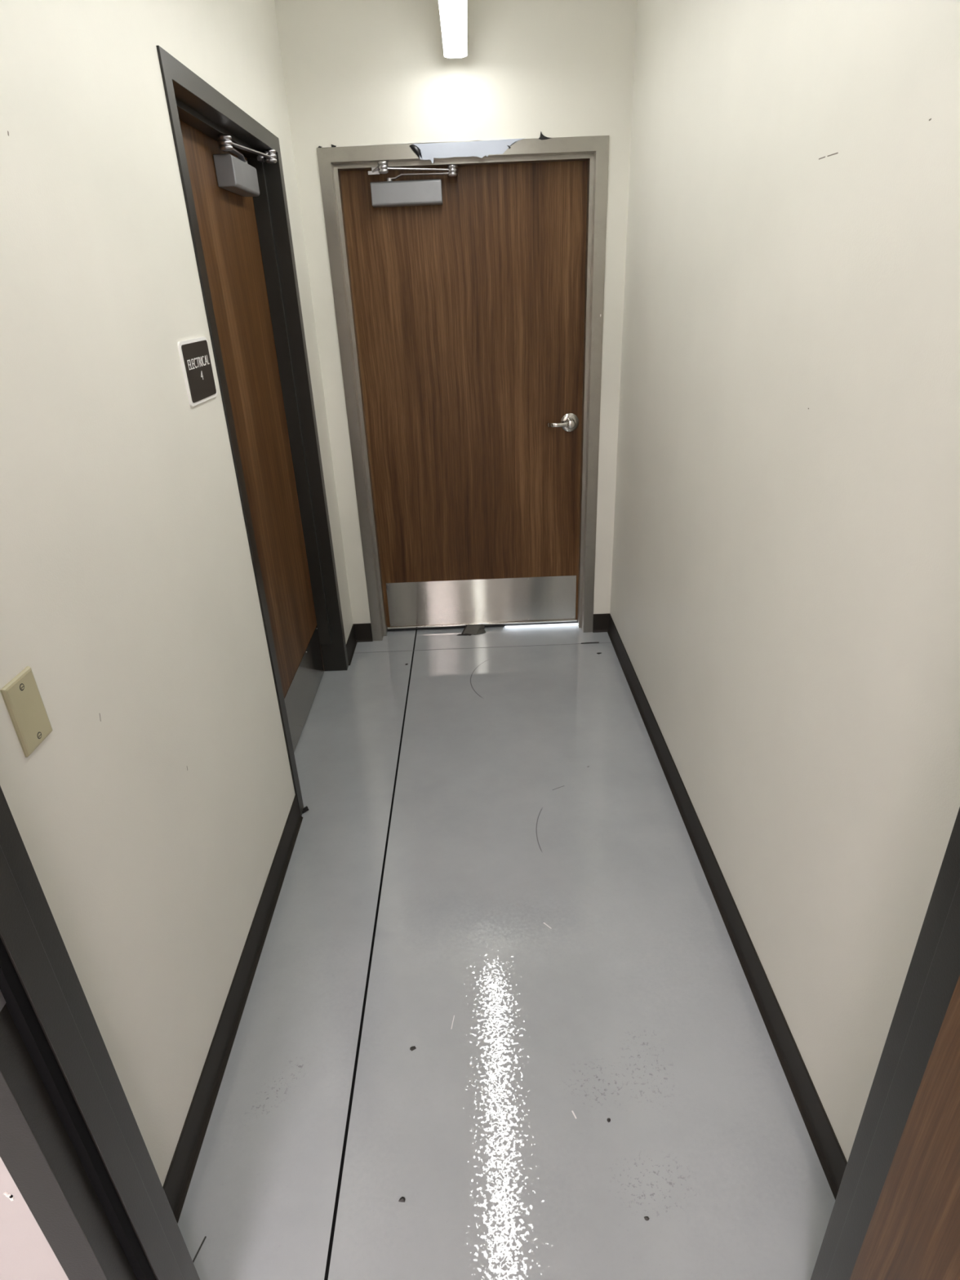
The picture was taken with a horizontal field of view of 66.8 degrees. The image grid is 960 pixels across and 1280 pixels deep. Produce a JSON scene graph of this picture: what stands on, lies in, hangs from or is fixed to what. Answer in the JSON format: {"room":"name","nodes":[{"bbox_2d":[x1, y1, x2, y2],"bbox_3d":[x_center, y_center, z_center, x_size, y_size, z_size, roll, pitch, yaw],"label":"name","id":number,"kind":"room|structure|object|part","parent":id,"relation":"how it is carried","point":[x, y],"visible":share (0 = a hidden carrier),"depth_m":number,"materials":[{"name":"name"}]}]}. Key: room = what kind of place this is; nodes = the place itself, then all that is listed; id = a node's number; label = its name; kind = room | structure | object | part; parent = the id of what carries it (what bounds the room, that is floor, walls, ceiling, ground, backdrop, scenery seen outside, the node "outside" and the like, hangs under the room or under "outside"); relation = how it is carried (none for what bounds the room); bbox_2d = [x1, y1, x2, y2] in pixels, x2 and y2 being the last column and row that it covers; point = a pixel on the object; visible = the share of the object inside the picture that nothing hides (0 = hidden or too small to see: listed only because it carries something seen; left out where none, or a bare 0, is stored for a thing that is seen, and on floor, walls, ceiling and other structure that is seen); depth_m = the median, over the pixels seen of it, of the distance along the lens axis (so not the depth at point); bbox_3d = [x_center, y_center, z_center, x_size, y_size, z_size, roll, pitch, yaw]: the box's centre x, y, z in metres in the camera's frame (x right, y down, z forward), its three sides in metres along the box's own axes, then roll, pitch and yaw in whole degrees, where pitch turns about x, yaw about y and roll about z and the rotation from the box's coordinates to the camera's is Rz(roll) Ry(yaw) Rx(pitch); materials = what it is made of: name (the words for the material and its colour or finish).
{"room":"building corridor","nodes":[
{"label":"building corridor","id":0,"kind":"room"},
{"bbox_2d":[0,1157,68,1279],"bbox_3d":[-0.071,0.005,0.643,5.600,2.780,0.140,-2,26,0],"label":"wall","id":1,"kind":"structure","parent":0,"point":[25,1252],"depth_m":0.94,"materials":[{"name":"beige paint"}]},
{"bbox_2d":[0,786,959,1279],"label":"door","id":2,"kind":"structure","parent":1,"relation":"in","point":[73,1145],"depth_m":0.89,"materials":[{"name":"brown wood"}]},
{"bbox_3d":[-0.516,0.348,0.750,0.003,0.112,0.036,-2,26,0],"label":"strike plate","id":3,"kind":"part","parent":2,"relation":"part of","materials":[{"name":"silver metal"}]},
{"bbox_2d":[0,0,352,1186],"bbox_3d":[-0.763,-0.648,2.039,0.138,2.780,2.963,-2,26,0],"label":"wall","id":4,"kind":"structure","parent":0,"point":[151,816],"depth_m":1.41,"materials":[{"name":"beige paint"}]},
{"bbox_2d":[0,666,52,757],"bbox_3d":[-0.662,0.105,1.069,0.007,0.114,0.071,-2,26,0],"label":"blank wall plate","id":5,"kind":"object","parent":4,"relation":"attached to","point":[21,695],"visible":1,"depth_m":1.06,"materials":[{"name":"beige plastic"}]},
{"bbox_2d":[177,337,217,406],"bbox_3d":[-0.691,-0.662,1.789,0.008,0.144,0.196,-2,26,0],"label":"room sign","id":6,"kind":"object","parent":4,"relation":"attached to","point":[194,354],"visible":1,"depth_m":1.77,"materials":[{"name":"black plastic"}]},
{"bbox_2d":[162,795,302,1223],"bbox_3d":[-0.625,0.893,1.927,0.012,0.102,1.404,-2,26,0],"label":"baseboard","id":7,"kind":"structure","parent":4,"relation":"attached to","point":[182,1166],"depth_m":1.78,"materials":[{"name":"brown plastic"}]},
{"bbox_2d":[155,45,348,816],"bbox_3d":[-0.759,-0.597,2.617,0.160,2.180,1.147,-2,26,0],"label":"door","id":8,"kind":"structure","parent":4,"relation":"in","point":[230,165],"depth_m":2.68,"materials":[{"name":"brown wood"}]},
{"bbox_3d":[-0.793,-1.574,2.364,0.022,0.025,0.272,-4,26,-3],"label":"arm","id":9,"kind":"part","parent":8,"relation":"part of","materials":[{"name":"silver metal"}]},
{"bbox_3d":[-0.757,0.263,3.037,0.002,0.252,1.005,-2,26,0],"label":"kick plate","id":10,"kind":"part","parent":8,"relation":"part of","materials":[{"name":"silver metal"}]},
{"bbox_2d":[346,623,357,665],"bbox_3d":[-0.655,0.021,3.711,0.012,0.102,0.274,-2,26,0],"label":"baseboard","id":11,"kind":"structure","parent":4,"relation":"attached to","point":[351,643],"depth_m":3.71,"materials":[{"name":"brown plastic"}]},
{"bbox_2d":[274,0,637,623],"bbox_3d":[-0.042,-1.298,3.304,1.346,2.780,0.142,-2,26,0],"label":"wall","id":12,"kind":"structure","parent":0,"point":[357,73],"depth_m":2.83,"materials":[{"name":"beige paint"}]},
{"bbox_2d":[353,622,373,642],"bbox_3d":[-0.616,-0.038,3.829,0.094,0.102,0.012,-2,26,0],"label":"baseboard","id":13,"kind":"structure","parent":12,"relation":"attached to","point":[362,632],"depth_m":3.83,"materials":[{"name":"brown plastic"}]},
{"bbox_2d":[316,135,608,640],"bbox_3d":[-0.028,-1.030,3.433,1.164,2.185,0.169,-2,26,0],"label":"door","id":14,"kind":"structure","parent":12,"relation":"in","point":[468,291],"depth_m":3.36,"materials":[{"name":"brown wood"}]},
{"bbox_3d":[-0.248,-1.905,2.991,0.276,0.025,0.022,1,26,7],"label":"arm","id":15,"kind":"part","parent":14,"relation":"part of","materials":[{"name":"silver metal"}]},
{"bbox_2d":[409,137,524,163],"bbox_3d":[-0.048,-1.948,2.901,0.465,0.073,0.008,-2,26,0],"label":"protective film","id":16,"kind":"object","parent":14,"relation":"attached to","point":[430,151],"visible":1,"depth_m":2.90,"materials":[{"name":"white"}]},
{"bbox_3d":[0.010,-0.206,3.879,1.002,0.252,0.002,-2,26,0],"label":"kick plate","id":17,"kind":"part","parent":14,"relation":"part of","materials":[{"name":"silver metal"}]},
{"bbox_3d":[0.012,-0.086,3.934,1.028,0.010,0.010,-2,26,0],"label":"rail","id":18,"kind":"part","parent":14,"relation":"part of","materials":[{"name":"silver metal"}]},
{"bbox_2d":[538,131,551,139],"bbox_3d":[0.259,-2.001,2.886,0.057,0.029,0.006,-2,26,0],"label":"scrap","id":19,"kind":"object","parent":14,"relation":"attached to","point":[542,136],"visible":1,"depth_m":2.89,"materials":[{"name":"black"}]},
{"bbox_3d":[0.379,-1.018,3.438,0.122,0.026,0.036,-2,26,0],"label":"lever","id":20,"kind":"part","parent":14,"relation":"part of","materials":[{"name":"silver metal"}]},
{"bbox_2d":[592,613,609,632],"bbox_3d":[0.638,-0.089,3.825,0.088,0.102,0.012,-2,26,0],"label":"baseboard","id":21,"kind":"structure","parent":12,"relation":"attached to","point":[601,621],"depth_m":3.83,"materials":[{"name":"brown plastic"}]},
{"bbox_2d":[177,622,835,1279],"bbox_3d":[-0.013,1.386,1.041,5.876,0.052,6.730,-2,26,0],"label":"floor","id":22,"kind":"structure","parent":0,"point":[495,872],"depth_m":1.83,"materials":[{"name":"grey"}]},
{"bbox_2d":[302,805,308,813],"bbox_3d":[-0.628,0.609,2.608,0.030,0.014,0.017,-18,30,-29],"label":"metal clip","id":23,"kind":"object","parent":22,"relation":"on","point":[305,809],"visible":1,"depth_m":2.60,"materials":[{"name":"black paint"}]},
{"bbox_2d":[398,1196,405,1202],"bbox_3d":[-0.159,1.143,1.487,0.013,0.004,0.009,2,26,9],"label":"chip","id":24,"kind":"object","parent":22,"relation":"on","point":[402,1199],"visible":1,"depth_m":1.49,"materials":[{"name":"black paint"}]},
{"bbox_2d":[457,623,485,635],"bbox_3d":[-0.047,-0.055,3.893,0.157,0.032,0.077,-2,26,0],"label":"folded card","id":25,"kind":"object","parent":22,"relation":"on","point":[469,629],"visible":1,"depth_m":3.89,"materials":[{"name":"grey"}]},
{"bbox_3d":[-0.041,-0.058,3.897,0.068,0.032,0.093,9,28,21],"label":"card panel","id":26,"kind":"part","parent":25,"relation":"part of","materials":[{"name":"grey"}]},
{"bbox_3d":[0.000,-0.045,3.887,0.057,0.012,0.028,-13,28,-20],"label":"card panel","id":27,"kind":"part","parent":25,"relation":"part of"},
{"bbox_2d":[581,641,599,644],"bbox_3d":[0.564,0.014,3.728,0.092,0.005,0.008,-3,26,-1],"label":"joint sliver","id":28,"kind":"object","parent":22,"relation":"on","point":[594,642],"visible":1,"depth_m":3.73,"materials":[{"name":"black paint"}]},
{"bbox_2d":[609,0,959,1161],"bbox_3d":[0.721,-0.709,2.035,0.138,2.780,2.963,-2,26,0],"label":"wall","id":29,"kind":"structure","parent":0,"point":[784,610],"depth_m":1.50,"materials":[{"name":"beige paint"}]},
{"bbox_2d":[607,613,847,1199],"bbox_3d":[0.697,0.527,2.561,0.012,0.102,2.825,-2,26,0],"label":"baseboard","id":30,"kind":"structure","parent":29,"relation":"attached to","point":[833,1162],"depth_m":1.91,"materials":[{"name":"brown plastic"}]},
{"bbox_3d":[-0.121,-1.159,-0.250,5.876,0.100,6.648,-2,26,0],"label":"ceiling","id":31,"kind":"structure","parent":0,"visible":0},
{"bbox_2d":[438,0,467,57],"bbox_3d":[-0.077,-1.737,1.436,0.087,0.348,2.670,-2,26,0],"label":"ceiling light","id":32,"kind":"object","parent":31,"relation":"hanging from","point":[453,13],"visible":1,"depth_m":2.38,"materials":[{"name":"white plastic"}]}
]}

